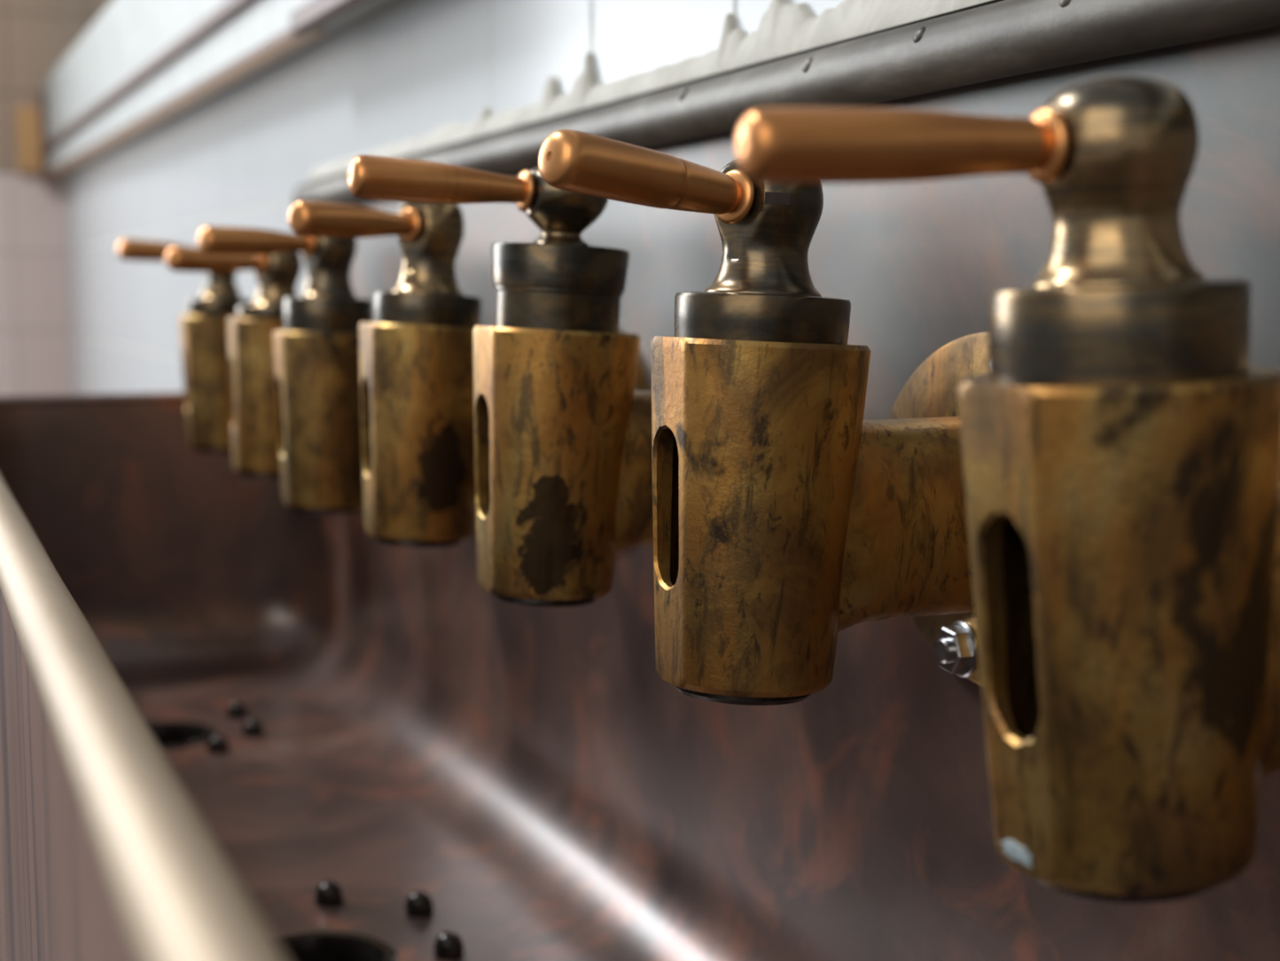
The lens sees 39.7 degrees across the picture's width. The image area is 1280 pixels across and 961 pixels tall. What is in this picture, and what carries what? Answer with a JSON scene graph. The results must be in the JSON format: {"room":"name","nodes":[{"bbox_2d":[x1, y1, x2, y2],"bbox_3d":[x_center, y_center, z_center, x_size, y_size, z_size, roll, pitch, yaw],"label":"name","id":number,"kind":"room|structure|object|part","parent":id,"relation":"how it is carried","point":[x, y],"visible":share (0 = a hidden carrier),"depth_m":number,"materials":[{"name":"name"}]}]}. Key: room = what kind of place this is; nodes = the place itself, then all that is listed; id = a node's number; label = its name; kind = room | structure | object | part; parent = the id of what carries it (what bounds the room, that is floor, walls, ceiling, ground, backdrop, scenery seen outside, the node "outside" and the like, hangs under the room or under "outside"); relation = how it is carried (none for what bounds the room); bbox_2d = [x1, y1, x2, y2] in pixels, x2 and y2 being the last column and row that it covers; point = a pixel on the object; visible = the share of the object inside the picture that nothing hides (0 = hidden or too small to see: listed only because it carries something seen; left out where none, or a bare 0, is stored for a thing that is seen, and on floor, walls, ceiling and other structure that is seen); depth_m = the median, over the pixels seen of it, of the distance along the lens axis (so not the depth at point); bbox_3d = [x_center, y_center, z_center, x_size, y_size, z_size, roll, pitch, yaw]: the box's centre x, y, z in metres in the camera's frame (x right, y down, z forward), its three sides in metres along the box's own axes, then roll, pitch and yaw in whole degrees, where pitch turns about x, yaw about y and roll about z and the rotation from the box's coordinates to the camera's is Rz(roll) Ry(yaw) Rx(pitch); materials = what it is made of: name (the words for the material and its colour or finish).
{"room":"communal washroom","nodes":[
{"label":"communal washroom","id":0,"kind":"room"},
{"bbox_2d":[0,0,112,395],"bbox_3d":[-1.847,-1.204,3.521,5.800,3.550,0.120,-3,7,-23],"label":"wall","id":1,"kind":"structure","parent":0,"point":[36,36],"depth_m":3.76,"materials":[{"name":"white paint"}]},
{"bbox_2d":[15,106,41,172],"bbox_3d":[-1.287,-0.717,3.735,0.047,0.133,0.014,-3,7,-23],"label":"trim","id":2,"kind":"structure","parent":1,"relation":"attached to","point":[28,119],"depth_m":3.73,"materials":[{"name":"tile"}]},
{"bbox_2d":[38,91,48,183],"bbox_3d":[-1.258,-0.722,3.741,0.011,0.190,0.023,-3,7,-23],"label":"trim","id":3,"kind":"structure","parent":1,"relation":"attached to","point":[42,95],"depth_m":3.73,"materials":[{"name":"brown wood"}]},
{"bbox_2d":[62,0,844,394],"bbox_3d":[-0.221,0.097,1.553,0.088,1.380,5.000,-3,7,-23],"label":"wall","id":4,"kind":"structure","parent":0,"point":[407,69],"depth_m":1.61,"materials":[{"name":"white paint"}]},
{"bbox_2d":[41,0,259,153],"bbox_3d":[-0.291,-0.421,1.454,0.010,0.085,4.975,-3,7,-23],"label":"trim","id":5,"kind":"structure","parent":4,"relation":"attached to","point":[228,10],"depth_m":2.09,"materials":[{"name":"white wood"}]},
{"bbox_2d":[45,26,292,175],"bbox_3d":[-0.760,-0.505,2.578,0.004,0.042,2.535,-3,7,-23],"label":"trim","id":6,"kind":"structure","parent":4,"relation":"attached to","point":[286,33],"depth_m":1.92,"materials":[{"name":"white wood"}]},
{"bbox_2d":[46,30,325,177],"bbox_3d":[-0.752,-0.501,2.582,0.020,0.036,2.535,-3,7,-23],"label":"trim","id":7,"kind":"structure","parent":4,"relation":"attached to","point":[291,42],"depth_m":1.88,"materials":[{"name":"tile"}]},
{"bbox_2d":[44,0,398,175],"bbox_3d":[-0.222,-0.469,1.479,0.140,0.265,4.975,-3,7,-23],"label":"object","id":8,"kind":"structure","parent":4,"relation":"attached to","point":[127,34],"depth_m":2.31,"materials":[{"name":"grey paint"}]},
{"bbox_2d":[289,0,369,36],"bbox_3d":[0.198,-0.229,0.299,0.012,0.052,2.440,-3,7,-23],"label":"trim","id":9,"kind":"structure","parent":4,"relation":"attached to","point":[313,15],"depth_m":1.33,"materials":[{"name":"white wood"}]},
{"bbox_2d":[308,0,1004,181],"bbox_3d":[0.093,-0.180,0.645,0.008,0.031,1.946,-3,7,-23],"label":"trim","id":10,"kind":"structure","parent":4,"relation":"attached to","point":[787,29],"depth_m":0.78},
{"bbox_2d":[311,26,1279,419],"bbox_3d":[0.103,-0.059,0.640,0.003,0.213,2.006,-3,7,-23],"label":"backsplash","id":11,"kind":"structure","parent":4,"relation":"attached to","point":[917,264],"depth_m":0.62,"materials":[{"name":"paint"}]},
{"bbox_3d":[-0.760,0.860,1.134,5.800,0.050,5.500,-3,7,-23],"label":"floor","id":12,"kind":"structure","parent":0,"visible":0},
{"bbox_2d":[0,0,1279,960],"bbox_3d":[-0.042,0.362,0.624,0.316,1.048,2.019,-3,7,-23],"label":"trough","id":13,"kind":"object","parent":12,"relation":"on","point":[237,723],"visible":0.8,"depth_m":0.81,"materials":[{"name":"orange metal"}]},
{"bbox_3d":[-0.180,0.165,0.544,0.011,0.261,2.006,-3,7,-23],"label":"panel","id":14,"kind":"part","parent":13,"relation":"part of","materials":[{"name":"brown wood"}]},
{"bbox_2d":[116,239,253,453],"bbox_3d":[-0.336,-0.109,1.452,0.178,0.185,0.153,-3,7,-23],"label":"tap","id":15,"kind":"object","parent":13,"relation":"attached to","point":[204,328],"visible":0.44,"depth_m":1.42,"materials":[{"name":"gold metal"}]},
{"bbox_3d":[-0.377,-0.182,1.413,0.078,0.017,0.017,-2,6,-39],"label":"handle","id":16,"kind":"part","parent":15,"relation":"part of","materials":[{"name":"brown metal"}]},
{"bbox_2d":[194,447,231,453],"bbox_3d":[-0.344,-0.027,1.457,0.044,0.006,0.044,-2,6,-23],"label":"outlet","id":17,"kind":"object","parent":15,"relation":"attached to","point":[202,450],"depth_m":1.44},
{"bbox_3d":[-0.341,-0.174,1.443,0.036,0.054,0.036,-4,7,-39],"label":"knob","id":18,"kind":"part","parent":15,"relation":"part of","materials":[{"name":"brown metal"}]},
{"bbox_2d":[164,246,302,478],"bbox_3d":[-0.250,-0.082,1.256,0.172,0.171,0.153,-3,7,-23],"label":"tap","id":19,"kind":"object","parent":13,"relation":"attached to","point":[252,386],"visible":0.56,"depth_m":1.23,"materials":[{"name":"gold metal"}]},
{"bbox_3d":[-0.287,-0.150,1.211,0.017,0.017,0.078,7,8,43],"label":"handle","id":20,"kind":"part","parent":19,"relation":"part of","materials":[{"name":"brown metal"}]},
{"bbox_2d":[240,471,280,478],"bbox_3d":[-0.262,-0.006,1.259,0.044,0.006,0.044,1,5,-23],"label":"outlet","id":21,"kind":"object","parent":19,"relation":"attached to","point":[255,474],"depth_m":1.24,"materials":[{"name":"metal"}]},
{"bbox_3d":[-0.255,-0.144,1.247,0.036,0.045,0.036,7,7,43],"label":"knob","id":22,"kind":"part","parent":19,"relation":"part of","materials":[{"name":"brown metal"}]},
{"bbox_2d":[197,226,475,515],"bbox_3d":[-0.186,-0.068,1.099,0.176,0.188,0.153,-3,7,-23],"label":"tap","id":23,"kind":"object","parent":13,"relation":"attached to","point":[317,354],"visible":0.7,"depth_m":1.07,"materials":[{"name":"gold metal"}]},
{"bbox_3d":[-0.226,-0.142,1.057,0.078,0.017,0.017,-5,8,-43],"label":"handle","id":24,"kind":"part","parent":23,"relation":"part of","materials":[{"name":"brown metal"}]},
{"bbox_2d":[290,506,362,513],"bbox_3d":[-0.195,0.015,1.105,0.044,0.006,0.044,-1,6,-23],"label":"outlet","id":25,"kind":"object","parent":23,"relation":"attached to","point":[313,509],"depth_m":1.08,"materials":[{"name":"metal"}]},
{"bbox_3d":[-0.191,-0.136,1.090,0.036,0.050,0.036,-4,7,-43],"label":"knob","id":26,"kind":"part","parent":23,"relation":"part of","materials":[{"name":"brown metal"}]},
{"bbox_2d":[288,200,648,546],"bbox_3d":[-0.100,-0.053,0.903,0.169,0.183,0.153,-3,7,-23],"label":"tap","id":27,"kind":"object","parent":13,"relation":"attached to","point":[416,353],"visible":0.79,"depth_m":0.88,"materials":[{"name":"gold metal"}]},
{"bbox_3d":[-0.136,-0.125,0.856,0.017,0.017,0.078,7,8,39],"label":"handle","id":28,"kind":"part","parent":27,"relation":"part of","materials":[{"name":"brown metal"}]},
{"bbox_2d":[374,537,462,546],"bbox_3d":[-0.113,0.029,0.906,0.044,0.006,0.044,1,5,-23],"label":"outlet","id":29,"kind":"object","parent":27,"relation":"attached to","point":[399,541],"depth_m":0.89,"materials":[{"name":"metal"}]},
{"bbox_3d":[-0.106,-0.118,0.894,0.036,0.050,0.036,7,6,39],"label":"knob","id":30,"kind":"part","parent":27,"relation":"part of","materials":[{"name":"brown metal"}]},
{"bbox_3d":[-0.060,-0.023,0.923,0.071,0.074,0.055,-3,7,-23],"label":"arm","id":31,"kind":"part","parent":27,"relation":"part of","materials":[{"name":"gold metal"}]},
{"bbox_2d":[346,155,653,606],"bbox_3d":[-0.030,-0.036,0.726,0.179,0.186,0.153,-3,7,-23],"label":"tap","id":32,"kind":"object","parent":13,"relation":"attached to","point":[563,443],"visible":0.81,"depth_m":0.70,"materials":[{"name":"gold metal"}]},
{"bbox_3d":[-0.076,-0.116,0.695,0.078,0.017,0.017,1,5,-26],"label":"handle","id":33,"kind":"part","parent":32,"relation":"part of","materials":[{"name":"brown metal"}]},
{"bbox_2d":[490,593,597,606],"bbox_3d":[-0.039,0.046,0.731,0.044,0.006,0.044,1,5,-23],"label":"outlet","id":34,"kind":"object","parent":32,"relation":"attached to","point":[527,599],"depth_m":0.71,"materials":[{"name":"metal"}]},
{"bbox_3d":[-0.030,-0.111,0.719,0.033,0.035,0.037,1,5,-26],"label":"knob","id":35,"kind":"part","parent":32,"relation":"part of","materials":[{"name":"brown metal"}]},
{"bbox_3d":[0.014,-0.006,0.748,0.071,0.074,0.055,-3,7,-23],"label":"arm","id":36,"kind":"part","parent":32,"relation":"part of","materials":[{"name":"gold metal"}]},
{"bbox_2d":[0,400,1279,960],"bbox_3d":[-0.038,0.144,0.602,0.308,0.236,2.012,-3,7,-23],"label":"basin","id":37,"kind":"object","parent":13,"relation":"attached to","point":[237,723],"depth_m":0.90,"materials":[{"name":"orange metal"}]},
{"bbox_2d":[537,128,990,705],"bbox_3d":[0.043,-0.015,0.557,0.174,0.178,0.153,-3,7,-23],"label":"tap","id":38,"kind":"object","parent":13,"relation":"attached to","point":[786,520],"visible":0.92,"depth_m":0.53,"materials":[{"name":"gold metal"}]},
{"bbox_3d":[0.004,-0.088,0.516,0.078,0.017,0.017,4,3,-42],"label":"handle","id":39,"kind":"part","parent":38,"relation":"part of","materials":[{"name":"brown metal"}]},
{"bbox_2d":[675,685,810,705],"bbox_3d":[0.033,0.064,0.561,0.044,0.006,0.044,0,5,-23],"label":"outlet","id":40,"kind":"object","parent":38,"relation":"attached to","point":[735,695],"depth_m":0.54,"materials":[{"name":"metal"}]},
{"bbox_3d":[0.039,-0.079,0.548,0.036,0.044,0.036,-2,7,-42],"label":"knob","id":41,"kind":"part","parent":38,"relation":"part of","materials":[{"name":"brown metal"}]},
{"bbox_3d":[0.086,0.012,0.578,0.071,0.074,0.055,-3,7,-23],"label":"arm","id":42,"kind":"part","parent":38,"relation":"part of","materials":[{"name":"gold metal"}]},
{"bbox_2d":[734,74,1279,902],"bbox_3d":[0.107,0.004,0.387,0.188,0.181,0.153,-3,7,-23],"label":"tap","id":43,"kind":"object","parent":13,"relation":"attached to","point":[1120,439],"visible":1,"depth_m":0.36,"materials":[{"name":"gold metal"}]},
{"bbox_3d":[0.055,-0.068,0.358,0.076,0.015,0.015,-4,7,-21],"label":"handle","id":44,"kind":"part","parent":43,"relation":"part of","materials":[{"name":"brown metal"}]},
{"bbox_3d":[0.101,-0.064,0.377,0.036,0.044,0.036,-5,8,-21],"label":"knob","id":45,"kind":"part","parent":43,"relation":"part of","materials":[{"name":"brown metal"}]},
{"bbox_2d":[1033,876,1212,902],"bbox_3d":[0.108,0.084,0.396,0.044,0.006,0.044,-6,8,-22],"label":"outlet","id":46,"kind":"object","parent":43,"relation":"attached to","point":[1104,897],"depth_m":0.38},
{"bbox_3d":[0.157,0.032,0.411,0.071,0.074,0.055,-3,7,-23],"label":"arm","id":47,"kind":"part","parent":43,"relation":"part of","materials":[{"name":"gold metal"}]}
]}

